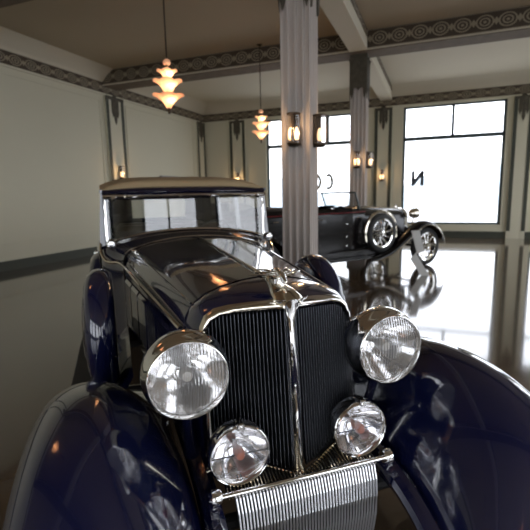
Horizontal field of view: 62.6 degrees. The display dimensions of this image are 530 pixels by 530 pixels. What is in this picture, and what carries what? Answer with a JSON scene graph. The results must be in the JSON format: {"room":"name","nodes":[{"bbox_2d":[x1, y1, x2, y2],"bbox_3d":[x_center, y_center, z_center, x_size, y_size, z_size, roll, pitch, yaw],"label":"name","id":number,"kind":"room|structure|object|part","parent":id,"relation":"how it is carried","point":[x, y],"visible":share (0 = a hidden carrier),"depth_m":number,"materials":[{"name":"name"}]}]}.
{"room":"car showroom","nodes":[
{"label":"car showroom","id":0,"kind":"room"},
{"bbox_2d":[0,66,197,261],"bbox_3d":[-6.862,-2.092,7.532,0.200,5.200,23.900,2,10,21],"label":"wall","id":1,"kind":"structure","parent":0,"point":[52,166],"depth_m":11.35,"materials":[{"name":"beige paint"}]},
{"bbox_2d":[0,0,31,7],"bbox_3d":[0.600,-4.260,5.084,15.300,0.435,0.464,2,10,21],"label":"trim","id":2,"kind":"structure","parent":1,"relation":"attached to","point":[3,3],"depth_m":7.08,"materials":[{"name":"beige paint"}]},
{"bbox_2d":[0,247,97,271],"bbox_3d":[-6.706,0.371,7.888,0.030,0.220,23.500,2,10,21],"label":"baseboard","id":3,"kind":"structure","parent":1,"relation":"attached to","point":[55,257],"depth_m":10.88,"materials":[{"name":"grey paint"}]},
{"bbox_2d":[0,71,105,244],"bbox_3d":[-5.476,-2.537,10.746,0.020,3.800,4.350,2,10,21],"label":"trim","id":4,"kind":"structure","parent":1,"relation":"attached to","point":[0,71],"depth_m":11.35,"materials":[{"name":"beige paint"}]},
{"bbox_2d":[0,49,203,122],"bbox_3d":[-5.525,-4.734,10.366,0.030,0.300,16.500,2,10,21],"label":"trim","id":5,"kind":"structure","parent":1,"relation":"attached to","point":[6,57],"depth_m":11.76,"materials":[{"name":"grey paint"}]},
{"bbox_2d":[0,26,206,114],"bbox_3d":[-6.584,-4.486,7.017,0.500,0.320,23.500,2,10,21],"label":"trim","id":6,"kind":"structure","parent":1,"relation":"attached to","point":[11,41],"depth_m":11.00,"materials":[{"name":"beige paint"}]},
{"bbox_2d":[103,95,127,180],"bbox_3d":[-4.433,-2.756,13.263,0.120,4.590,0.760,2,10,21],"label":"pilaster","id":7,"kind":"object","parent":1,"relation":"attached to","point":[113,106],"visible":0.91,"depth_m":13.01,"materials":[{"name":"beige paint"}]},
{"bbox_2d":[119,166,124,178],"bbox_3d":[-4.343,-2.804,13.220,0.167,0.405,0.167,-7,11,-34],"label":"wall sconce","id":8,"kind":"object","parent":7,"relation":"attached to","point":[121,173],"visible":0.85,"depth_m":13.20,"materials":[{"name":"white glass"}]},
{"bbox_2d":[125,106,194,217],"bbox_3d":[-3.550,-3.361,15.615,0.020,3.800,4.050,2,10,21],"label":"trim","id":9,"kind":"structure","parent":1,"relation":"attached to","point":[125,106],"depth_m":13.98,"materials":[{"name":"beige paint"}]},
{"bbox_2d":[195,121,206,176],"bbox_3d":[-2.572,-3.553,17.966,0.120,4.590,0.600,2,10,21],"label":"pilaster","id":10,"kind":"object","parent":1,"relation":"attached to","point":[200,127],"visible":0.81,"depth_m":17.70,"materials":[{"name":"beige paint"}]},
{"bbox_2d":[0,0,337,68],"bbox_3d":[-2.265,-5.040,8.954,7.100,0.015,4.830,2,10,21],"label":"ceiling","id":11,"kind":"structure","parent":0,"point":[114,34],"depth_m":9.27,"materials":[{"name":"beige paint"}]},
{"bbox_2d":[0,237,529,529],"bbox_3d":[0.408,0.832,5.151,15.700,0.100,23.900,2,10,21],"label":"floor","id":12,"kind":"structure","parent":0,"point":[474,297],"depth_m":5.90,"materials":[{"name":"stone"}]},
{"bbox_2d":[2,177,529,529],"bbox_3d":[-0.620,0.103,3.804,1.960,1.810,5.817,-4,10,-18],"label":"vintage car","id":13,"kind":"object","parent":12,"relation":"on","point":[255,367],"visible":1,"depth_m":1.70,"materials":[{"name":"blue paint"}]},
{"bbox_3d":[-1.123,0.404,2.723,0.006,0.420,0.420,-4,10,-19],"label":"trim","id":14,"kind":"part","parent":13,"relation":"part of","materials":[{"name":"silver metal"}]},
{"bbox_2d":[106,240,115,248],"bbox_3d":[-1.235,-0.169,3.488,0.072,0.072,0.150,-5,10,-22],"label":"lamp","id":15,"kind":"object","parent":13,"relation":"attached to","point":[111,244],"depth_m":3.43,"materials":[{"name":"silver glass"}]},
{"bbox_3d":[-0.988,0.278,3.174,0.016,0.320,0.240,-5,10,-25],"label":"vent door","id":16,"kind":"part","parent":13,"relation":"part of","materials":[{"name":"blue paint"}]},
{"bbox_3d":[-0.867,0.316,2.924,0.016,0.320,0.240,-5,10,-25],"label":"vent door","id":17,"kind":"part","parent":13,"relation":"part of","materials":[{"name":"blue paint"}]},
{"bbox_3d":[-0.849,0.035,2.786,0.103,0.211,2.149,-6,10,-28],"label":"belt moulding","id":18,"kind":"part","parent":13,"relation":"part of","materials":[{"name":"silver metal"}]},
{"bbox_3d":[-0.746,0.353,2.673,0.016,0.320,0.240,-5,10,-25],"label":"vent door","id":19,"kind":"part","parent":13,"relation":"part of","materials":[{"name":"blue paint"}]},
{"bbox_3d":[-0.625,0.391,2.423,0.016,0.320,0.240,-5,10,-25],"label":"vent door","id":20,"kind":"part","parent":13,"relation":"part of","materials":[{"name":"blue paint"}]},
{"bbox_3d":[-1.375,-0.180,5.994,1.240,0.800,0.650,-4,10,-18],"label":"seat","id":21,"kind":"part","parent":13,"relation":"part of","materials":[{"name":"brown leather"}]},
{"bbox_3d":[-0.504,0.429,2.172,0.016,0.320,0.240,-5,10,-25],"label":"vent door","id":22,"kind":"part","parent":13,"relation":"part of","materials":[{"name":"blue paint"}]},
{"bbox_3d":[-1.055,-0.052,5.066,1.240,0.830,0.570,-4,10,-18],"label":"seat","id":23,"kind":"part","parent":13,"relation":"part of","materials":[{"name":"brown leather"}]},
{"bbox_3d":[-0.674,-0.425,3.847,1.406,0.398,0.042,-4,10,-18],"label":"windscreen frame","id":24,"kind":"part","parent":13,"relation":"part of","materials":[{"name":"silver metal"}]},
{"bbox_3d":[-0.292,0.389,1.591,0.052,0.052,0.110,-4,10,-18],"label":"bulb","id":25,"kind":"part","parent":13,"relation":"part of","materials":[{"name":"clear glass"}]},
{"bbox_3d":[-0.653,-0.273,3.819,1.364,0.103,0.018,-4,10,-18],"label":"cowl trim","id":26,"kind":"part","parent":13,"relation":"part of","materials":[{"name":"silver metal"}]},
{"bbox_3d":[-0.960,0.595,3.697,0.104,0.236,5.340,-4,10,-19],"label":"frame rail","id":27,"kind":"part","parent":13,"relation":"part of","materials":[{"name":"metal"}]},
{"bbox_2d":[125,235,321,354],"bbox_3d":[-0.315,0.209,2.865,1.830,0.688,1.916,2,10,21],"label":"hood","id":28,"kind":"object","parent":13,"relation":"attached to","point":[163,278],"depth_m":2.17,"materials":[{"name":"black metal"}]},
{"bbox_2d":[207,418,270,487],"bbox_3d":[-0.098,0.682,1.602,0.222,0.264,0.212,2,10,21],"label":"fog lamp","id":29,"kind":"object","parent":13,"relation":"on","point":[238,450],"depth_m":1.61,"materials":[{"name":"silver metal"}]},
{"bbox_2d":[263,232,271,239],"bbox_3d":[0.013,-0.261,3.907,0.072,0.072,0.150,-5,10,-22],"label":"lamp","id":30,"kind":"object","parent":13,"relation":"attached to","point":[267,235],"depth_m":3.85,"materials":[{"name":"silver glass"}]},
{"bbox_3d":[0.162,-0.040,3.125,0.103,0.211,2.149,-3,9,-9],"label":"belt moulding","id":31,"kind":"part","parent":13,"relation":"part of","materials":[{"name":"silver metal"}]},
{"bbox_2d":[199,294,354,473],"bbox_3d":[0.073,0.463,1.815,0.573,0.705,0.506,2,10,21],"label":"grille","id":32,"kind":"object","parent":13,"relation":"attached to","point":[291,357],"depth_m":1.72,"materials":[{"name":"black metal"}]},
{"bbox_2d":[328,395,385,458],"bbox_3d":[0.370,0.648,1.759,0.222,0.264,0.212,2,10,21],"label":"fog lamp","id":33,"kind":"object","parent":13,"relation":"on","point":[356,425],"depth_m":1.77,"materials":[{"name":"silver metal"}]},
{"bbox_3d":[0.486,0.332,1.852,0.052,0.052,0.110,-4,10,-18],"label":"bulb","id":34,"kind":"part","parent":13,"relation":"part of","materials":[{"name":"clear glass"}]},
{"bbox_3d":[-0.222,0.540,3.945,0.104,0.236,5.340,-4,10,-18],"label":"frame rail","id":35,"kind":"part","parent":13,"relation":"part of","materials":[{"name":"blue metal"}]},
{"bbox_2d":[278,0,319,264],"bbox_3d":[0.446,-1.709,5.576,0.480,4.780,0.480,2,10,21],"label":"fluted column","id":36,"kind":"structure","parent":12,"relation":"on","point":[298,18],"depth_m":5.43,"materials":[{"name":"beige paint"}]},
{"bbox_2d":[287,112,300,146],"bbox_3d":[0.352,-1.657,5.339,0.167,0.405,0.167,-7,11,-34],"label":"wall sconce","id":37,"kind":"object","parent":36,"relation":"attached to","point":[293,132],"visible":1,"depth_m":5.32,"materials":[{"name":"brown metal"}]},
{"bbox_3d":[0.374,-1.668,5.394,0.100,0.400,0.020,2,10,21],"label":"plate","id":38,"kind":"part","parent":37,"relation":"part of","materials":[{"name":"brown metal"}]},
{"bbox_2d":[313,113,326,147],"bbox_3d":[0.689,-1.687,5.484,0.167,0.405,0.167,-7,11,-34],"label":"wall sconce","id":39,"kind":"object","parent":36,"relation":"attached to","point":[318,135],"visible":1,"depth_m":5.46,"materials":[{"name":"brown metal"}]},
{"bbox_3d":[0.633,-1.692,5.505,0.020,0.400,0.100,2,10,21],"label":"plate","id":40,"kind":"part","parent":39,"relation":"part of","materials":[{"name":"brown metal"}]},
{"bbox_2d":[211,191,445,264],"bbox_3d":[1.189,-0.683,9.008,5.553,1.630,1.880,-7,11,-31],"label":"car","id":41,"kind":"object","parent":12,"relation":"on","point":[346,233],"visible":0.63,"depth_m":8.63,"materials":[{"name":"black paint"}]},
{"bbox_3d":[0.421,-0.500,7.699,0.795,0.657,0.008,-7,11,-31],"label":"door","id":42,"kind":"part","parent":41,"relation":"part of","materials":[{"name":"black paint"}]},
{"bbox_3d":[1.250,-0.600,8.214,0.850,0.657,0.020,-7,11,-34],"label":"door","id":43,"kind":"part","parent":41,"relation":"part of","materials":[{"name":"black paint"}]},
{"bbox_3d":[1.569,-1.356,9.134,0.160,0.356,1.089,-7,11,-31],"label":"windscreen frame","id":44,"kind":"part","parent":41,"relation":"part of","materials":[{"name":"grey metal"}]},
{"bbox_2d":[338,205,403,244],"bbox_3d":[2.250,-0.939,9.651,1.544,0.829,1.652,2,10,21],"label":"hood","id":45,"kind":"object","parent":41,"relation":"attached to","point":[390,226],"depth_m":9.01,"materials":[{"name":"black metal"}]},
{"bbox_3d":[1.588,-0.324,8.854,5.097,0.179,0.074,-7,11,-31],"label":"frame rail","id":46,"kind":"part","parent":41,"relation":"part of","materials":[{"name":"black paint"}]},
{"bbox_2d":[349,53,370,205],"bbox_3d":[2.287,-2.563,10.636,0.480,4.780,0.480,2,10,21],"label":"fluted column","id":47,"kind":"structure","parent":12,"relation":"on","point":[359,78],"depth_m":10.35,"materials":[{"name":"beige paint"}]},
{"bbox_2d":[353,151,360,168],"bbox_3d":[2.193,-2.510,10.400,0.167,0.405,0.167,-7,11,-34],"label":"wall sconce","id":48,"kind":"object","parent":47,"relation":"attached to","point":[356,160],"visible":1,"depth_m":10.37,"materials":[{"name":"white glass"}]},
{"bbox_2d":[366,151,373,168],"bbox_3d":[2.530,-2.540,10.544,0.167,0.405,0.167,-7,11,-34],"label":"wall sconce","id":49,"kind":"object","parent":47,"relation":"attached to","point":[368,154],"visible":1,"depth_m":10.52,"materials":[{"name":"white glass"}]},
{"bbox_2d":[410,230,428,275],"bbox_3d":[2.985,-0.230,8.402,0.366,0.860,0.134,1,9,13],"label":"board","id":50,"kind":"object","parent":12,"relation":"on","point":[416,235],"visible":1,"depth_m":8.39,"materials":[{"name":"grey"}]},
{"bbox_2d":[102,6,529,90],"bbox_3d":[2.548,-5.093,10.007,15.300,0.435,0.644,2,10,21],"label":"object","id":51,"kind":"structure","parent":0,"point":[512,23],"depth_m":9.97,"materials":[{"name":"beige paint"}]},
{"bbox_2d":[173,37,529,103],"bbox_3d":[0.303,-4.424,4.302,15.700,0.150,23.900,2,10,21],"label":"ceiling","id":52,"kind":"structure","parent":0,"point":[514,54],"depth_m":13.14,"materials":[{"name":"beige paint"}]},
{"bbox_2d":[152,0,183,113],"bbox_3d":[-1.517,-3.506,6.626,0.500,2.330,0.475,2,10,21],"label":"pendant lamp","id":53,"kind":"object","parent":52,"relation":"hanging from","point":[167,83],"visible":1,"depth_m":6.65,"materials":[{"name":"beige glass"}]},
{"bbox_3d":[-1.517,-3.506,6.626,0.150,2.330,0.146,2,10,21],"label":"stem","id":54,"kind":"part","parent":53,"relation":"part of","materials":[{"name":"brown metal"}]},
{"bbox_3d":[-1.506,-2.934,6.718,0.330,0.130,0.314,2,10,21],"label":"lamp shade","id":55,"kind":"part","parent":53,"relation":"part of","materials":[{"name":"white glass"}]},
{"bbox_3d":[-1.502,-2.751,6.748,0.470,0.200,0.447,2,10,21],"label":"lamp shade","id":56,"kind":"part","parent":53,"relation":"part of","materials":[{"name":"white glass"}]},
{"bbox_3d":[-1.498,-2.544,6.781,0.500,0.200,0.475,2,10,21],"label":"lamp shade","id":57,"kind":"part","parent":53,"relation":"part of","materials":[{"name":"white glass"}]},
{"bbox_2d":[252,44,270,142],"bbox_3d":[-0.112,-4.195,10.722,0.500,2.330,0.475,2,10,21],"label":"pendant lamp","id":58,"kind":"object","parent":52,"relation":"hanging from","point":[261,124],"visible":1,"depth_m":10.74,"materials":[{"name":"beige glass"}]},
{"bbox_3d":[-0.112,-4.195,10.722,0.150,2.330,0.146,2,10,21],"label":"stem","id":59,"kind":"part","parent":58,"relation":"part of","materials":[{"name":"brown metal"}]},
{"bbox_3d":[-0.100,-3.623,10.814,0.330,0.130,0.314,2,10,21],"label":"lamp shade","id":60,"kind":"part","parent":58,"relation":"part of","materials":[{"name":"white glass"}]},
{"bbox_3d":[-0.097,-3.440,10.843,0.470,0.200,0.447,2,10,21],"label":"lamp shade","id":61,"kind":"part","parent":58,"relation":"part of","materials":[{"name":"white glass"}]},
{"bbox_3d":[-0.092,-3.233,10.877,0.500,0.200,0.475,2,10,21],"label":"lamp shade","id":62,"kind":"part","parent":58,"relation":"part of","materials":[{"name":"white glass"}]},
{"bbox_2d":[320,0,367,51],"bbox_3d":[1.232,-4.691,7.629,0.424,0.420,4.830,2,10,21],"label":"ceiling beam","id":63,"kind":"structure","parent":52,"relation":"attached to","point":[345,16],"depth_m":8.38,"materials":[{"name":"beige paint"}]},
{"bbox_2d":[205,97,529,231],"bbox_3d":[4.672,-3.630,15.636,15.700,5.200,0.250,2,10,21],"label":"wall","id":64,"kind":"structure","parent":0,"point":[256,151],"depth_m":15.78,"materials":[{"name":"beige paint"}]},
{"bbox_2d":[207,125,229,202],"bbox_3d":[-1.918,-3.790,18.070,0.950,3.800,0.020,2,10,21],"label":"trim","id":65,"kind":"structure","parent":64,"relation":"attached to","point":[224,125],"depth_m":17.89,"materials":[{"name":"beige paint"}]},
{"bbox_2d":[229,119,246,202],"bbox_3d":[-1.081,-3.543,17.723,0.660,4.590,0.120,2,10,21],"label":"pilaster","id":66,"kind":"object","parent":64,"relation":"attached to","point":[237,127],"visible":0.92,"depth_m":17.54,"materials":[{"name":"beige paint"}]},
{"bbox_2d":[266,113,349,206],"bbox_3d":[1.784,-3.614,16.771,3.600,4.020,0.070,2,10,21],"label":"window","id":67,"kind":"structure","parent":64,"relation":"in","point":[269,147],"depth_m":17.06,"materials":[{"name":"grey metal"}]},
{"bbox_2d":[318,174,321,189],"bbox_3d":[1.992,-3.188,16.744,0.380,0.610,0.016,2,10,21],"label":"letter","id":68,"kind":"structure","parent":67,"relation":"in","point":[319,177],"depth_m":16.69,"materials":[{"name":"paint"}]},
{"bbox_2d":[326,174,333,189],"bbox_3d":[2.454,-3.169,16.565,0.308,0.610,0.016,2,10,21],"label":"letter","id":69,"kind":"structure","parent":67,"relation":"in","point":[327,175],"depth_m":16.54,"materials":[{"name":"paint"}]},
{"bbox_2d":[203,84,529,123],"bbox_3d":[4.579,-5.711,15.168,15.300,0.300,0.030,2,10,21],"label":"trim","id":70,"kind":"structure","parent":64,"relation":"attached to","point":[522,88],"depth_m":15.01,"materials":[{"name":"grey paint"}]},
{"bbox_2d":[204,69,529,114],"bbox_3d":[4.488,-5.980,14.903,15.300,0.320,0.500,2,10,21],"label":"trim","id":71,"kind":"structure","parent":64,"relation":"attached to","point":[519,77],"depth_m":14.70,"materials":[{"name":"beige paint"}]},
{"bbox_2d":[373,106,392,206],"bbox_3d":[4.219,-3.317,15.664,0.600,4.590,0.120,2,10,21],"label":"pilaster","id":72,"kind":"object","parent":64,"relation":"attached to","point":[382,134],"visible":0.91,"depth_m":15.55,"materials":[{"name":"beige paint"}]},
{"bbox_2d":[380,170,383,180],"bbox_3d":[4.186,-3.205,15.590,0.167,0.405,0.167,-7,11,-34],"label":"wall sconce","id":73,"kind":"object","parent":72,"relation":"attached to","point":[382,171],"visible":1,"depth_m":15.56,"materials":[{"name":"white glass"}]},
{"bbox_2d":[401,99,507,224],"bbox_3d":[6.394,-3.432,14.977,3.200,4.050,0.070,2,10,21],"label":"window","id":74,"kind":"structure","parent":64,"relation":"in","point":[488,134],"depth_m":14.71,"materials":[{"name":"grey metal"}]},
{"bbox_2d":[411,171,423,185],"bbox_3d":[5.401,-3.067,15.416,0.420,0.526,0.012,2,10,21],"label":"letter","id":75,"kind":"structure","parent":74,"relation":"in","point":[420,176],"depth_m":15.41,"materials":[{"name":"grey"}]},
{"bbox_2d":[422,231,529,238],"bbox_3d":[4.671,-1.151,15.904,15.300,0.220,0.030,2,10,21],"label":"baseboard","id":76,"kind":"structure","parent":64,"relation":"attached to","point":[458,234],"depth_m":14.89,"materials":[{"name":"grey paint"}]},
{"bbox_2d":[505,93,529,238],"bbox_3d":[8.242,-3.145,14.101,0.550,4.590,0.120,2,10,21],"label":"pilaster","id":77,"kind":"object","parent":64,"relation":"attached to","point":[520,144],"visible":1,"depth_m":14.10,"materials":[{"name":"beige paint"}]},
{"bbox_2d":[370,57,391,100],"bbox_3d":[3.294,-5.573,12.842,0.424,0.420,5.280,2,10,21],"label":"ceiling beam","id":78,"kind":"structure","parent":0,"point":[380,83],"depth_m":12.87,"materials":[{"name":"beige paint"}]},
{"bbox_2d":[355,0,529,29],"bbox_3d":[5.046,-4.728,6.114,7.800,0.015,4.830,2,10,21],"label":"ceiling","id":79,"kind":"structure","parent":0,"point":[376,14],"depth_m":8.69,"materials":[{"name":"beige paint"}]},
{"label":"outside","id":80,"kind":"structure","parent":0,"visible":0},
{"bbox_2d":[404,207,497,221],"bbox_3d":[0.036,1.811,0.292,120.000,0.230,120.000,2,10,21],"label":"ground","id":81,"kind":"structure","parent":80,"point":[464,214],"depth_m":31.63,"materials":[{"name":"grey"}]},
{"bbox_2d":[270,158,499,207],"bbox_3d":[19.783,-9.783,49.849,110.000,6.087,9.000,2,10,21],"label":"hillside","id":82,"kind":"structure","parent":81,"relation":"on","point":[465,182],"depth_m":46.69,"materials":[{"name":"white"}]}
]}

